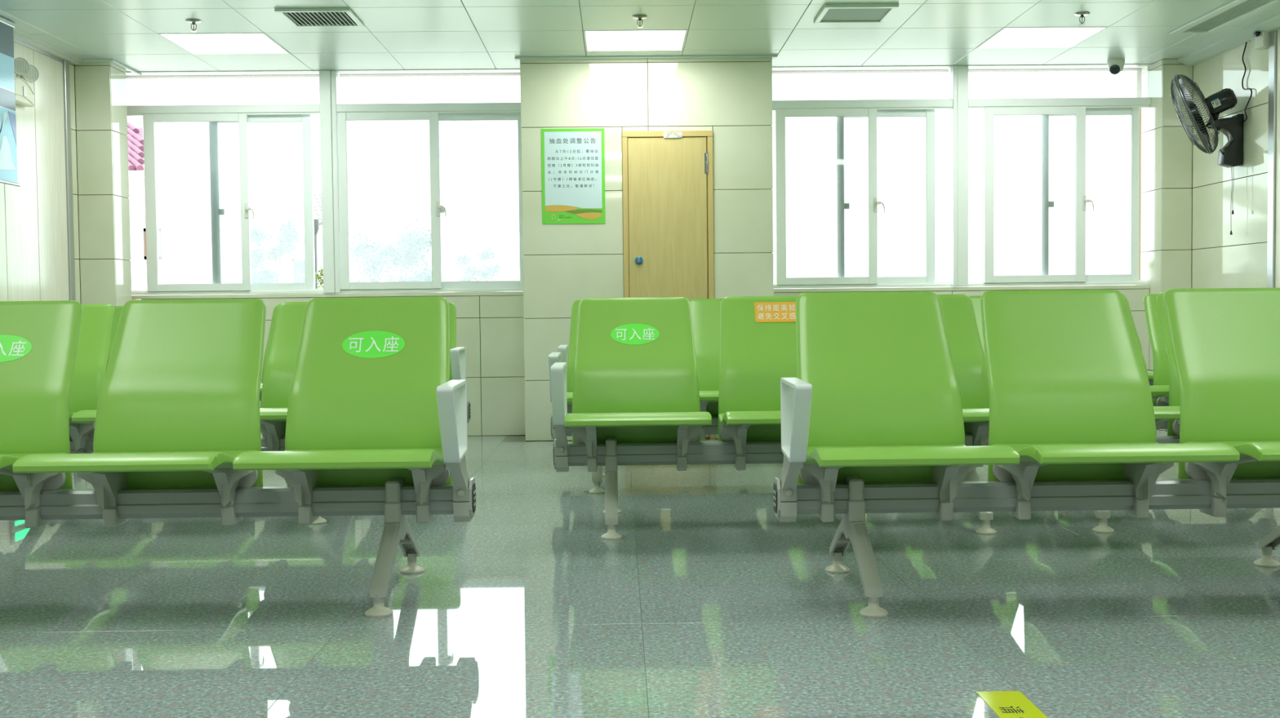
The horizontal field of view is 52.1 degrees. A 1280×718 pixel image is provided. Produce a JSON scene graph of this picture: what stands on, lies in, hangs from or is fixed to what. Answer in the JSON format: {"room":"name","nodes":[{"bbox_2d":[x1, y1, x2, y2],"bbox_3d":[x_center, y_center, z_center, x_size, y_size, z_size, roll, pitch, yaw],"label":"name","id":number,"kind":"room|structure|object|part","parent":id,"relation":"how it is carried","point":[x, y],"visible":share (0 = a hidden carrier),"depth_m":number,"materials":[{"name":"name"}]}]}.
{"room":"hospital interior","nodes":[
{"label":"hospital interior","id":0,"kind":"room"},
{"bbox_2d":[0,37,80,303],"bbox_3d":[-3.452,-0.418,2.053,0.132,2.424,12.248,-1,2,-1],"label":"wall","id":1,"kind":"structure","parent":0,"point":[39,240],"depth_m":7.67,"materials":[{"name":"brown tile"}]},
{"bbox_3d":[-3.485,-0.626,6.987,0.010,2.274,0.399,-1,2,-1],"label":"wall panel","id":2,"kind":"part","parent":1,"relation":"part of","materials":[{"name":"white paint"}]},
{"bbox_3d":[-3.492,-0.642,7.391,0.010,2.274,0.399,-1,2,-1],"label":"wall panel","id":3,"kind":"part","parent":1,"relation":"part of","materials":[{"name":"white paint"}]},
{"bbox_2d":[13,57,39,106],"bbox_3d":[-3.455,-1.554,7.319,0.088,0.252,0.259,-1,2,-1],"label":"emergency light","id":4,"kind":"object","parent":1,"relation":"attached to","point":[24,89],"visible":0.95,"depth_m":7.30,"materials":[{"name":"beige plastic"}]},
{"bbox_2d":[13,27,82,64],"bbox_3d":[-3.441,-1.741,5.500,0.055,0.030,5.240,-1,2,-1],"label":"trim","id":5,"kind":"structure","parent":1,"relation":"attached to","point":[17,33],"depth_m":7.63,"materials":[{"name":"white plastic"}]},
{"bbox_3d":[-3.498,-0.657,7.796,0.010,2.274,0.399,-1,2,-1],"label":"wall panel","id":6,"kind":"part","parent":1,"relation":"part of","materials":[{"name":"white paint"}]},
{"bbox_2d":[126,67,1149,436],"bbox_3d":[-0.030,-0.787,8.769,6.840,2.564,0.255,-1,2,-1],"label":"wall","id":7,"kind":"structure","parent":0,"point":[491,328],"depth_m":8.66,"materials":[{"name":"beige tile"}]},
{"bbox_2d":[73,62,133,306],"bbox_3d":[-3.445,-0.671,8.505,0.320,2.424,0.680,-1,2,-1],"label":"wall pier","id":8,"kind":"object","parent":7,"relation":"attached to","point":[100,87],"visible":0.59,"depth_m":8.16,"materials":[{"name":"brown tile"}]},
{"bbox_2d":[81,58,142,75],"bbox_3d":[-3.363,-1.861,8.347,0.195,0.014,0.505,-1,2,-1],"label":"trim","id":9,"kind":"structure","parent":7,"relation":"attached to","point":[112,60],"depth_m":8.12,"materials":[{"name":"white"}]},
{"bbox_2d":[124,70,324,295],"bbox_3d":[-2.767,-1.156,8.618,1.350,1.457,0.138,-1,2,-1],"label":"window","id":10,"kind":"structure","parent":7,"relation":"in","point":[242,114],"depth_m":8.60,"materials":[{"name":"white"}]},
{"bbox_3d":[-2.910,-1.028,8.601,0.676,1.163,0.032,-1,2,-1],"label":"sash","id":11,"kind":"part","parent":10,"relation":"part of","materials":[{"name":"white"}]},
{"bbox_3d":[-2.499,-1.034,8.650,0.671,1.163,0.032,-1,2,-1],"label":"sash","id":12,"kind":"part","parent":10,"relation":"part of","materials":[{"name":"white"}]},
{"bbox_2d":[131,291,523,299],"bbox_3d":[-2.091,-0.424,8.742,2.690,0.026,0.249,-1,2,-1],"label":"trim","id":13,"kind":"structure","parent":7,"relation":"attached to","point":[491,293],"depth_m":8.62,"materials":[{"name":"tile"}]},
{"bbox_2d":[319,70,341,293],"bbox_3d":[-2.038,-1.165,8.644,0.108,1.456,0.130,-1,2,-1],"label":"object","id":14,"kind":"structure","parent":7,"relation":"attached to","point":[329,81],"depth_m":8.58,"materials":[{"name":"white"}]},
{"bbox_2d":[335,68,523,293],"bbox_3d":[-1.368,-1.172,8.640,1.232,1.457,0.138,-1,2,-1],"label":"window","id":15,"kind":"structure","parent":7,"relation":"in","point":[435,113],"depth_m":8.61,"materials":[{"name":"white"}]},
{"bbox_3d":[-1.649,-1.042,8.621,0.662,1.163,0.032,-1,2,-1],"label":"sash","id":16,"kind":"part","parent":15,"relation":"part of","materials":[{"name":"white"}]},
{"bbox_3d":[-1.067,-1.050,8.673,0.627,1.163,0.032,-1,2,-1],"label":"sash","id":17,"kind":"part","parent":15,"relation":"part of","materials":[{"name":"white"}]},
{"bbox_2d":[514,54,777,64],"bbox_3d":[0.036,-1.900,8.417,1.645,0.014,0.474,-1,2,-1],"label":"trim","id":18,"kind":"structure","parent":7,"relation":"attached to","point":[774,57],"depth_m":8.18,"materials":[{"name":"white"}]},
{"bbox_2d":[520,57,773,441],"bbox_3d":[0.046,-0.711,8.579,1.585,2.424,0.644,-1,2,-1],"label":"wall pier","id":19,"kind":"object","parent":7,"relation":"attached to","point":[564,264],"visible":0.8,"depth_m":8.24,"materials":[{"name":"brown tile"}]},
{"bbox_2d":[541,128,605,224],"bbox_3d":[-0.419,-1.151,8.229,0.397,0.597,0.004,-1,2,-1],"label":"poster","id":20,"kind":"object","parent":19,"relation":"attached to","point":[573,160],"visible":1,"depth_m":8.23,"materials":[{"name":"green paper"}]},
{"bbox_2d":[545,205,602,219],"bbox_3d":[-0.417,-0.924,8.236,0.358,0.091,0.001,-1,2,-1],"label":"print","id":21,"kind":"object","parent":20,"relation":"attached to","point":[552,212],"depth_m":8.24,"materials":[{"name":"multicoloured paper"}]},
{"bbox_2d":[622,130,715,439],"bbox_3d":[0.183,-0.461,8.258,0.570,1.947,0.043,-1,2,-1],"label":"door","id":22,"kind":"structure","parent":19,"relation":"attached to","point":[668,183],"depth_m":8.24,"materials":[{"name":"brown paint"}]},
{"bbox_2d":[662,131,682,137],"bbox_3d":[0.206,-1.409,8.215,0.122,0.040,0.001,-1,2,-1],"label":"paper scrap","id":23,"kind":"object","parent":22,"relation":"attached to","point":[666,135],"visible":1,"depth_m":8.21,"materials":[{"name":"white paper"}]},
{"bbox_2d":[772,65,952,288],"bbox_3d":[1.452,-1.204,8.686,1.237,1.457,0.138,-1,2,-1],"label":"window","id":24,"kind":"structure","parent":7,"relation":"in","point":[872,109],"depth_m":8.67,"materials":[{"name":"white"}]},
{"bbox_3d":[1.235,-1.075,8.667,0.672,1.163,0.032,-1,2,-1],"label":"sash","id":25,"kind":"part","parent":24,"relation":"part of","materials":[{"name":"white"}]},
{"bbox_3d":[1.637,-1.081,8.717,0.657,1.163,0.032,-1,2,-1],"label":"sash","id":26,"kind":"part","parent":24,"relation":"part of","materials":[{"name":"white"}]},
{"bbox_2d":[948,65,968,287],"bbox_3d":[2.122,-1.211,8.711,0.102,1.456,0.130,-1,2,-1],"label":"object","id":27,"kind":"structure","parent":7,"relation":"attached to","point":[957,75],"depth_m":8.66,"materials":[{"name":"white paint"}]},
{"bbox_2d":[773,284,1149,293],"bbox_3d":[2.115,-0.471,8.810,2.554,0.026,0.249,-1,2,-1],"label":"trim","id":28,"kind":"structure","parent":7,"relation":"attached to","point":[1119,286],"depth_m":8.69,"materials":[{"name":"tile"}]},
{"bbox_2d":[968,63,1151,286],"bbox_3d":[2.780,-1.219,8.707,1.214,1.457,0.138,-1,2,-1],"label":"window","id":29,"kind":"structure","parent":7,"relation":"in","point":[1080,108],"depth_m":8.69,"materials":[{"name":"white"}]},
{"bbox_3d":[2.621,-1.090,8.690,0.675,1.163,0.032,-1,2,-1],"label":"sash","id":30,"kind":"part","parent":29,"relation":"part of","materials":[{"name":"white"}]},
{"bbox_3d":[3.003,-1.096,8.739,0.653,1.163,0.032,-1,2,-1],"label":"sash","id":31,"kind":"part","parent":29,"relation":"part of","materials":[{"name":"white"}]},
{"bbox_2d":[1136,58,1193,430],"bbox_3d":[3.542,-0.754,8.737,0.300,2.424,0.440,-1,2,-1],"label":"wall pier","id":32,"kind":"object","parent":7,"relation":"attached to","point":[1166,188],"visible":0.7,"depth_m":8.52,"materials":[{"name":"brown tile"}]},
{"bbox_2d":[0,429,1279,717],"bbox_3d":[0.160,0.801,2.446,7.500,0.120,13.220,-1,2,-1],"label":"floor","id":33,"kind":"structure","parent":0,"point":[707,604],"depth_m":3.58,"materials":[{"name":"grey"}]},
{"bbox_2d":[69,302,326,524],"bbox_3d":[-1.898,0.208,5.383,1.756,0.880,0.799,-1,2,-1],"label":"bench","id":34,"kind":"object","parent":33,"relation":"on","point":[97,320],"visible":0.16,"depth_m":5.51,"materials":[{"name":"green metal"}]},
{"bbox_3d":[-2.488,0.233,5.224,0.517,0.075,0.498,-1,2,-1],"label":"seat","id":35,"kind":"part","parent":34,"relation":"part of","materials":[{"name":"green plastic"}]},
{"bbox_3d":[-1.914,0.226,5.233,0.517,0.075,0.498,-1,2,-1],"label":"seat","id":36,"kind":"part","parent":34,"relation":"part of","materials":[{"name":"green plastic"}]},
{"bbox_3d":[-2.495,0.064,5.577,0.500,0.594,0.218,-1,2,-1],"label":"backrest","id":37,"kind":"part","parent":34,"relation":"part of","materials":[{"name":"green plastic"}]},
{"bbox_3d":[-1.340,0.220,5.242,0.517,0.075,0.498,-1,2,-1],"label":"seat","id":38,"kind":"part","parent":34,"relation":"part of","materials":[{"name":"green plastic"}]},
{"bbox_3d":[-1.348,0.051,5.596,0.500,0.594,0.218,-1,2,-1],"label":"backrest","id":39,"kind":"part","parent":34,"relation":"part of","materials":[{"name":"green plastic"}]},
{"bbox_2d":[0,297,475,617],"bbox_3d":[-1.366,0.264,3.806,1.750,0.880,0.799,-1,2,-1],"label":"bench","id":40,"kind":"object","parent":33,"relation":"on","point":[376,424],"visible":1,"depth_m":3.92,"materials":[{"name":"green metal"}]},
{"bbox_3d":[-1.953,0.289,3.646,0.517,0.075,0.498,-1,2,-1],"label":"seat","id":41,"kind":"part","parent":40,"relation":"part of","materials":[{"name":"green plastic"}]},
{"bbox_3d":[-1.960,0.120,4.000,0.500,0.594,0.218,-1,2,-1],"label":"backrest","id":42,"kind":"part","parent":40,"relation":"part of","materials":[{"name":"green plastic"}]},
{"bbox_3d":[-1.382,0.282,3.655,0.517,0.075,0.498,-1,2,-1],"label":"seat","id":43,"kind":"part","parent":40,"relation":"part of","materials":[{"name":"green plastic"}]},
{"bbox_3d":[-1.389,0.114,4.009,0.500,0.594,0.218,-1,2,-1],"label":"backrest","id":44,"kind":"part","parent":40,"relation":"part of","materials":[{"name":"green plastic"}]},
{"bbox_3d":[-0.811,0.276,3.665,0.517,0.075,0.498,-1,2,-1],"label":"seat","id":45,"kind":"part","parent":40,"relation":"part of","materials":[{"name":"green plastic"}]},
{"bbox_3d":[-0.819,0.107,4.018,0.500,0.594,0.218,-1,2,-1],"label":"backrest","id":46,"kind":"part","parent":40,"relation":"part of","materials":[{"name":"green plastic"}]},
{"bbox_3d":[-0.525,0.177,3.667,0.045,0.223,0.319,-1,2,-1],"label":"armrest","id":47,"kind":"part","parent":40,"relation":"part of","materials":[{"name":"white plastic"}]},
{"bbox_3d":[-0.525,0.380,3.801,0.046,0.206,0.287,-1,2,-1],"label":"arm post","id":48,"kind":"part","parent":40,"relation":"part of","materials":[{"name":"grey paint"}]},
{"bbox_2d":[106,302,471,423],"bbox_3d":[-2.097,0.142,7.129,2.318,0.880,0.799,-1,2,-1],"label":"bench","id":49,"kind":"object","parent":33,"relation":"on","point":[457,355],"visible":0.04,"depth_m":7.26,"materials":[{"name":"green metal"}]},
{"bbox_3d":[-2.975,0.001,7.318,0.500,0.594,0.218,-1,2,-1],"label":"backrest","id":50,"kind":"part","parent":49,"relation":"part of","materials":[{"name":"green plastic"}]},
{"bbox_3d":[-1.849,-0.012,7.337,0.500,0.594,0.218,-1,2,-1],"label":"backrest","id":51,"kind":"part","parent":49,"relation":"part of","materials":[{"name":"green plastic"}]},
{"bbox_3d":[-1.266,-0.018,7.346,0.500,0.594,0.218,-1,2,-1],"label":"backrest","id":52,"kind":"part","parent":49,"relation":"part of","materials":[{"name":"green plastic"}]},
{"bbox_3d":[-0.972,0.052,6.994,0.045,0.223,0.319,-1,2,-1],"label":"armrest","id":53,"kind":"part","parent":49,"relation":"part of","materials":[{"name":"white plastic"}]},
{"bbox_2d":[557,345,568,373],"bbox_3d":[0.399,0.105,7.389,1.718,0.880,0.799,-1,2,-1],"label":"bench","id":54,"kind":"object","parent":33,"relation":"on","point":[563,349],"visible":0.02,"depth_m":7.08,"materials":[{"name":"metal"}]},
{"bbox_2d":[548,298,722,493],"bbox_3d":[0.444,0.153,6.160,1.738,0.880,0.799,-1,2,-1],"label":"bench","id":55,"kind":"object","parent":33,"relation":"on","point":[705,313],"visible":0.22,"depth_m":6.28,"materials":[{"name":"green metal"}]},
{"bbox_3d":[-0.387,0.287,6.129,0.046,0.206,0.287,-1,2,-1],"label":"arm post","id":56,"kind":"part","parent":55,"relation":"part of","materials":[{"name":"grey metal"}]},
{"bbox_3d":[-0.388,0.085,5.995,0.045,0.223,0.319,-1,2,-1],"label":"armrest","id":57,"kind":"part","parent":55,"relation":"part of","materials":[{"name":"white plastic"}]},
{"bbox_3d":[-0.100,0.177,6.002,0.517,0.075,0.498,-1,2,-1],"label":"seat","id":58,"kind":"part","parent":55,"relation":"part of","materials":[{"name":"green plastic"}]},
{"bbox_3d":[-0.107,0.008,6.355,0.500,0.594,0.218,-1,2,-1],"label":"backrest","id":59,"kind":"part","parent":55,"relation":"part of","materials":[{"name":"green plastic"}]},
{"bbox_3d":[0.458,0.002,6.364,0.500,0.594,0.218,-1,2,-1],"label":"backrest","id":60,"kind":"part","parent":55,"relation":"part of","materials":[{"name":"green plastic"}]},
{"bbox_3d":[0.465,0.171,6.011,0.517,0.075,0.498,-1,2,-1],"label":"seat","id":61,"kind":"part","parent":55,"relation":"part of","materials":[{"name":"green plastic"}]},
{"bbox_2d":[550,293,996,539],"bbox_3d":[0.538,0.197,4.987,1.748,0.880,0.799,-1,2,-1],"label":"bench","id":62,"kind":"object","parent":33,"relation":"on","point":[636,396],"visible":0.66,"depth_m":5.10,"materials":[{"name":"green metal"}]},
{"bbox_3d":[-0.298,0.130,4.822,0.045,0.223,0.319,-1,2,-1],"label":"armrest","id":63,"kind":"part","parent":62,"relation":"part of","materials":[{"name":"white plastic"}]},
{"bbox_3d":[-0.298,0.332,4.956,0.046,0.206,0.287,-1,2,-1],"label":"arm post","id":64,"kind":"part","parent":62,"relation":"part of","materials":[{"name":"silver metal"}]},
{"bbox_3d":[-0.018,0.053,5.182,0.500,0.594,0.218,-1,2,-1],"label":"backrest","id":65,"kind":"part","parent":62,"relation":"part of","materials":[{"name":"green plastic"}]},
{"bbox_3d":[-0.010,0.222,4.829,0.517,0.075,0.498,-1,2,-1],"label":"seat","id":66,"kind":"part","parent":62,"relation":"part of","materials":[{"name":"green plastic"}]},
{"bbox_3d":[0.560,0.215,4.838,0.517,0.075,0.498,-1,2,-1],"label":"seat","id":67,"kind":"part","parent":62,"relation":"part of","materials":[{"name":"green plastic"}]},
{"bbox_3d":[0.552,0.047,5.191,0.500,0.594,0.218,-1,2,-1],"label":"backrest","id":68,"kind":"part","parent":62,"relation":"part of","materials":[{"name":"green plastic"}]},
{"bbox_3d":[1.122,0.040,5.201,0.500,0.594,0.218,-1,2,-1],"label":"backrest","id":69,"kind":"part","parent":62,"relation":"part of","materials":[{"name":"green plastic"}]},
{"bbox_3d":[1.130,0.209,4.847,0.517,0.075,0.498,-1,2,-1],"label":"seat","id":70,"kind":"part","parent":62,"relation":"part of","materials":[{"name":"green plastic"}]},
{"bbox_2d":[976,691,1047,717],"bbox_3d":[0.778,0.731,2.526,0.095,0.001,0.602,-1,2,-1],"label":"floor sticker","id":71,"kind":"object","parent":33,"relation":"on","point":[1006,704],"visible":1,"depth_m":2.73,"materials":[{"name":"yellow plastic"}]},
{"bbox_2d":[773,288,1279,617],"bbox_3d":[1.267,0.238,3.765,1.750,0.880,0.799,-1,2,-1],"label":"bench","id":72,"kind":"object","parent":33,"relation":"on","point":[872,416],"visible":1,"depth_m":3.88,"materials":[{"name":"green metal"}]},
{"bbox_3d":[0.429,0.372,3.733,0.046,0.206,0.287,-1,2,-1],"label":"arm post","id":73,"kind":"part","parent":72,"relation":"part of","materials":[{"name":"silver metal"}]},
{"bbox_3d":[0.429,0.170,3.599,0.045,0.223,0.319,-1,2,-1],"label":"armrest","id":74,"kind":"part","parent":72,"relation":"part of","materials":[{"name":"white plastic"}]},
{"bbox_3d":[0.710,0.093,3.960,0.500,0.594,0.218,-1,2,-1],"label":"backrest","id":75,"kind":"part","parent":72,"relation":"part of","materials":[{"name":"green plastic"}]},
{"bbox_3d":[0.717,0.262,3.606,0.517,0.075,0.498,-1,2,-1],"label":"seat","id":76,"kind":"part","parent":72,"relation":"part of","materials":[{"name":"green plastic"}]},
{"bbox_3d":[1.280,0.087,3.969,0.500,0.594,0.218,-1,2,-1],"label":"backrest","id":77,"kind":"part","parent":72,"relation":"part of","materials":[{"name":"green plastic"}]},
{"bbox_3d":[1.288,0.256,3.615,0.517,0.075,0.498,-1,2,-1],"label":"seat","id":78,"kind":"part","parent":72,"relation":"part of","materials":[{"name":"green plastic"}]},
{"bbox_3d":[1.851,0.080,3.978,0.500,0.594,0.218,-1,2,-1],"label":"backrest","id":79,"kind":"part","parent":72,"relation":"part of","materials":[{"name":"green plastic"}]},
{"bbox_3d":[1.859,0.249,3.625,0.517,0.075,0.498,-1,2,-1],"label":"seat","id":80,"kind":"part","parent":72,"relation":"part of","materials":[{"name":"green plastic"}]},
{"bbox_2d":[969,293,1168,432],"bbox_3d":[2.186,0.133,6.188,1.728,0.880,0.799,-1,2,-1],"label":"bench","id":81,"kind":"object","parent":33,"relation":"on","point":[1160,388],"visible":0.02,"depth_m":6.33,"materials":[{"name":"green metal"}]},
{"bbox_3d":[1.603,-0.011,6.383,0.500,0.594,0.218,-1,2,-1],"label":"backrest","id":82,"kind":"part","parent":81,"relation":"part of","materials":[{"name":"green plastic"}]},
{"bbox_3d":[2.722,-0.024,6.401,0.500,0.594,0.218,-1,2,-1],"label":"backrest","id":83,"kind":"part","parent":81,"relation":"part of","materials":[{"name":"green plastic"}]},
{"bbox_3d":[2.170,0.151,6.038,0.517,0.075,0.498,-1,2,-1],"label":"seat","id":84,"kind":"part","parent":81,"relation":"part of","materials":[{"name":"green plastic"}]},
{"bbox_2d":[1092,292,1180,533],"bbox_3d":[2.345,0.177,5.017,1.748,0.880,0.799,-1,2,-1],"label":"bench","id":85,"kind":"object","parent":33,"relation":"on","point":[1171,413],"visible":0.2,"depth_m":5.12,"materials":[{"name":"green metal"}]},
{"bbox_3d":[1.751,0.033,5.211,0.500,0.594,0.218,-1,2,-1],"label":"backrest","id":86,"kind":"part","parent":85,"relation":"part of","materials":[{"name":"green plastic"}]},
{"bbox_3d":[1.758,0.202,4.857,0.517,0.075,0.498,-1,2,-1],"label":"seat","id":87,"kind":"part","parent":85,"relation":"part of","materials":[{"name":"green plastic"}]},
{"bbox_3d":[2.321,0.027,5.220,0.500,0.594,0.218,-1,2,-1],"label":"backrest","id":88,"kind":"part","parent":85,"relation":"part of","materials":[{"name":"green plastic"}]},
{"bbox_2d":[1126,298,1153,399],"bbox_3d":[2.126,0.086,7.417,1.718,0.880,0.799,-1,2,-1],"label":"bench","id":89,"kind":"object","parent":33,"relation":"on","point":[1150,374],"visible":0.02,"depth_m":7.41,"materials":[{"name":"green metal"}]},
{"bbox_3d":[2.657,-0.071,7.629,0.500,0.594,0.218,-1,2,-1],"label":"backrest","id":90,"kind":"part","parent":89,"relation":"part of","materials":[{"name":"green plastic"}]},
{"bbox_3d":[2.665,0.098,7.275,0.517,0.075,0.498,-1,2,-1],"label":"seat","id":91,"kind":"part","parent":89,"relation":"part of","materials":[{"name":"green plastic"}]},
{"bbox_2d":[0,0,1279,72],"bbox_3d":[0.133,-1.741,2.346,7.500,0.140,13.220,-1,2,-1],"label":"ceiling","id":92,"kind":"structure","parent":0,"point":[395,34],"depth_m":7.39,"materials":[{"name":"grey paint"}]},
{"bbox_2d":[0,16,20,186],"bbox_3d":[-3.368,-1.348,6.393,0.025,0.879,1.381,-1,2,-1],"label":"banner","id":93,"kind":"object","parent":92,"relation":"hanging from","point":[8,153],"visible":1,"depth_m":6.99,"materials":[{"name":"blue"}]},
{"bbox_3d":[-3.373,-1.774,6.373,0.024,0.026,1.375,-1,2,-1],"label":"rail","id":94,"kind":"part","parent":93,"relation":"part of","materials":[{"name":"silver metal"}]},
{"bbox_3d":[-3.360,-0.918,6.410,0.018,0.017,1.381,-1,2,-1],"label":"rail","id":95,"kind":"part","parent":93,"relation":"part of","materials":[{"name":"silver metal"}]},
{"bbox_2d":[186,18,201,31],"bbox_3d":[-2.409,-1.799,7.061,0.082,0.059,0.082,-1,2,-1],"label":"sprinkler","id":96,"kind":"object","parent":92,"relation":"attached to","point":[193,21],"visible":1,"depth_m":7.05,"materials":[{"name":"silver metal"}]},
{"bbox_2d":[157,32,290,54],"bbox_3d":[-2.429,-1.859,7.682,0.597,0.018,0.597,-1,2,-1],"label":"recessed light","id":97,"kind":"object","parent":92,"relation":"in","point":[198,43],"visible":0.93,"depth_m":7.68,"materials":[{"name":"white plastic"}]},
{"bbox_2d":[274,8,364,26],"bbox_3d":[-1.708,-1.825,6.992,0.390,0.016,0.390,-1,2,-1],"label":"ceiling vent","id":98,"kind":"object","parent":92,"relation":"in","point":[304,17],"visible":1,"depth_m":6.99,"materials":[{"name":"white metal"}]},
{"bbox_2d":[582,29,688,51],"bbox_3d":[-0.029,-1.886,7.721,0.597,0.018,0.597,-1,2,-1],"label":"recessed light","id":99,"kind":"object","parent":92,"relation":"in","point":[653,39],"visible":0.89,"depth_m":7.71,"materials":[{"name":"white plastic"}]},
{"bbox_2d":[632,14,647,27],"bbox_3d":[0.000,-1.825,7.076,0.082,0.059,0.082,-1,2,-1],"label":"sprinkler","id":100,"kind":"object","parent":92,"relation":"attached to","point":[638,17],"visible":1,"depth_m":7.06,"materials":[{"name":"silver metal"}]},
{"bbox_2d":[813,3,898,23],"bbox_3d":[1.156,-1.856,7.028,0.390,0.018,0.390,-1,2,-1],"label":"ceiling vent","id":101,"kind":"object","parent":92,"relation":"in","point":[829,13],"visible":1,"depth_m":7.01,"materials":[{"name":"white metal"}]},
{"bbox_2d":[975,26,1108,48],"bbox_3d":[2.370,-1.913,7.760,0.597,0.018,0.597,-1,2,-1],"label":"recessed light","id":102,"kind":"object","parent":92,"relation":"in","point":[1006,37],"visible":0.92,"depth_m":7.75,"materials":[{"name":"white plastic"}]},
{"bbox_2d":[1074,11,1089,25],"bbox_3d":[2.406,-1.852,7.118,0.082,0.059,0.082,-1,2,-1],"label":"sprinkler","id":103,"kind":"object","parent":92,"relation":"attached to","point":[1082,14],"visible":1,"depth_m":7.11,"materials":[{"name":"silver metal"}]},
{"bbox_2d":[1106,57,1124,74],"bbox_3d":[3.088,-1.892,8.480,0.110,0.101,0.119,-1,2,-1],"label":"security camera","id":104,"kind":"object","parent":92,"relation":"attached to","point":[1116,65],"visible":1,"depth_m":8.44,"materials":[{"name":"white plastic"}]},
{"bbox_2d":[1168,0,1279,34],"bbox_3d":[3.234,-1.863,6.587,0.260,0.014,2.100,-1,2,-1],"label":"ceiling vent","id":105,"kind":"object","parent":92,"relation":"in","point":[1234,11],"visible":1,"depth_m":7.20,"materials":[{"name":"white metal"}]},
{"bbox_2d":[1240,40,1252,123],"bbox_3d":[3.574,-1.646,7.727,0.028,0.494,0.130,-1,2,-1],"label":"power cable","id":106,"kind":"object","parent":92,"relation":"hanging from","point":[1243,88],"visible":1,"depth_m":7.74,"materials":[{"name":"black plastic"}]},
{"bbox_2d":[1191,29,1279,288],"bbox_3d":[3.752,-0.504,2.288,0.132,2.424,12.488,-1,2,-1],"label":"wall","id":107,"kind":"structure","parent":0,"point":[1249,257],"depth_m":7.82,"materials":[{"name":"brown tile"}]},
{"bbox_2d":[1169,74,1244,235],"bbox_3d":[3.341,-1.228,7.828,0.481,0.969,0.385,-2,3,-34],"label":"wall fan","id":108,"kind":"object","parent":107,"relation":"attached to","point":[1231,155],"visible":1,"depth_m":7.79,"materials":[{"name":"black plastic"}]},
{"bbox_2d":[1169,78,1208,153],"bbox_3d":[3.308,-1.469,7.853,0.228,0.477,0.513,1,3,29],"label":"grille","id":109,"kind":"object","parent":108,"relation":"attached to","point":[1194,114],"depth_m":7.74,"materials":[{"name":"silver metal"}]},
{"bbox_2d":[1177,74,1219,151],"bbox_3d":[3.341,-1.472,7.834,0.237,0.478,0.513,1,3,30],"label":"grille","id":110,"kind":"object","parent":108,"relation":"attached to","point":[1211,102],"depth_m":7.74,"materials":[{"name":"silver metal"}]},
{"bbox_3d":[3.450,-1.527,7.768,0.181,0.154,0.129,0,2,26],"label":"motor","id":111,"kind":"part","parent":108,"relation":"part of","materials":[{"name":"black plastic"}]},
{"bbox_3d":[3.555,-0.950,7.864,0.013,0.406,0.014,-1,2,-1],"label":"pull cord","id":112,"kind":"part","parent":108,"relation":"part of","materials":[{"name":"grey plastic"}]},
{"bbox_3d":[3.544,-1.008,7.816,0.013,0.286,0.014,-1,2,-1],"label":"pull cord","id":113,"kind":"part","parent":108,"relation":"part of","materials":[{"name":"black plastic"}]},
{"bbox_2d":[1177,13,1279,65],"bbox_3d":[3.578,-1.817,5.734,0.100,0.045,5.480,-1,2,-1],"label":"trim","id":114,"kind":"structure","parent":107,"relation":"attached to","point":[1237,39],"depth_m":7.81,"materials":[{"name":"white"}]},
{"bbox_2d":[1253,31,1270,49],"bbox_3d":[3.556,-1.829,7.494,0.088,0.090,0.100,-1,2,-1],"label":"junction box","id":115,"kind":"object","parent":107,"relation":"attached to","point":[1262,39],"visible":1,"depth_m":7.46,"materials":[{"name":"white plastic"}]},
{"bbox_3d":[3.621,-0.726,7.236,0.010,2.304,0.399,-1,2,-1],"label":"wall panel","id":116,"kind":"part","parent":107,"relation":"part of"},
{"label":"outside","id":117,"kind":"structure","parent":0,"visible":0},
{"bbox_3d":[-1.052,-1.323,64.474,120.000,0.100,111.030,-1,2,-1],"label":"ground","id":118,"kind":"structure","parent":117,"visible":0},
{"bbox_2d":[126,121,264,295],"bbox_3d":[-10.128,-1.845,22.706,5.720,4.402,6.150,-1,2,-1],"label":"house","id":119,"kind":"structure","parent":118,"relation":"on","point":[184,207],"depth_m":21.05,"materials":[{"name":"white"}]},
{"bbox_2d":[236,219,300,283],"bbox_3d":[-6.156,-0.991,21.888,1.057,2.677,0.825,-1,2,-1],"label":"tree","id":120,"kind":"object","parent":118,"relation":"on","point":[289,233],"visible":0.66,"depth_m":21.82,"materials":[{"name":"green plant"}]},
{"bbox_2d":[278,266,355,293],"bbox_3d":[-3.590,-0.239,14.928,1.068,1.665,0.828,-2,3,-36],"label":"shrub","id":121,"kind":"object","parent":118,"relation":"on","point":[317,277],"visible":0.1,"depth_m":14.90,"materials":[{"name":"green plant"}]},
{"bbox_2d":[314,218,319,288],"bbox_3d":[-6.250,-1.241,25.171,0.200,2.920,0.200,-1,2,-1],"label":"lamp post","id":122,"kind":"object","parent":118,"relation":"on","point":[316,220],"visible":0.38,"depth_m":25.10,"materials":[{"name":"grey metal"}]},
{"bbox_2d":[271,192,369,293],"bbox_3d":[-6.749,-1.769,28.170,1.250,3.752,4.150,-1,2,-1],"label":"house","id":123,"kind":"structure","parent":118,"relation":"on","point":[291,264],"depth_m":26.54,"materials":[{"name":"white"}]},
{"bbox_2d":[349,216,444,293],"bbox_3d":[-4.234,-1.045,22.000,1.858,2.738,1.574,-1,2,-17],"label":"tree","id":124,"kind":"object","parent":118,"relation":"on","point":[412,240],"visible":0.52,"depth_m":21.73,"materials":[{"name":"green plant"}]},
{"bbox_2d":[449,245,505,292],"bbox_3d":[-2.919,-0.902,23.542,1.060,2.303,0.897,-1,2,-1],"label":"tree","id":125,"kind":"object","parent":118,"relation":"on","point":[493,268],"visible":0.41,"depth_m":23.35,"materials":[{"name":"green plant"}]}
]}

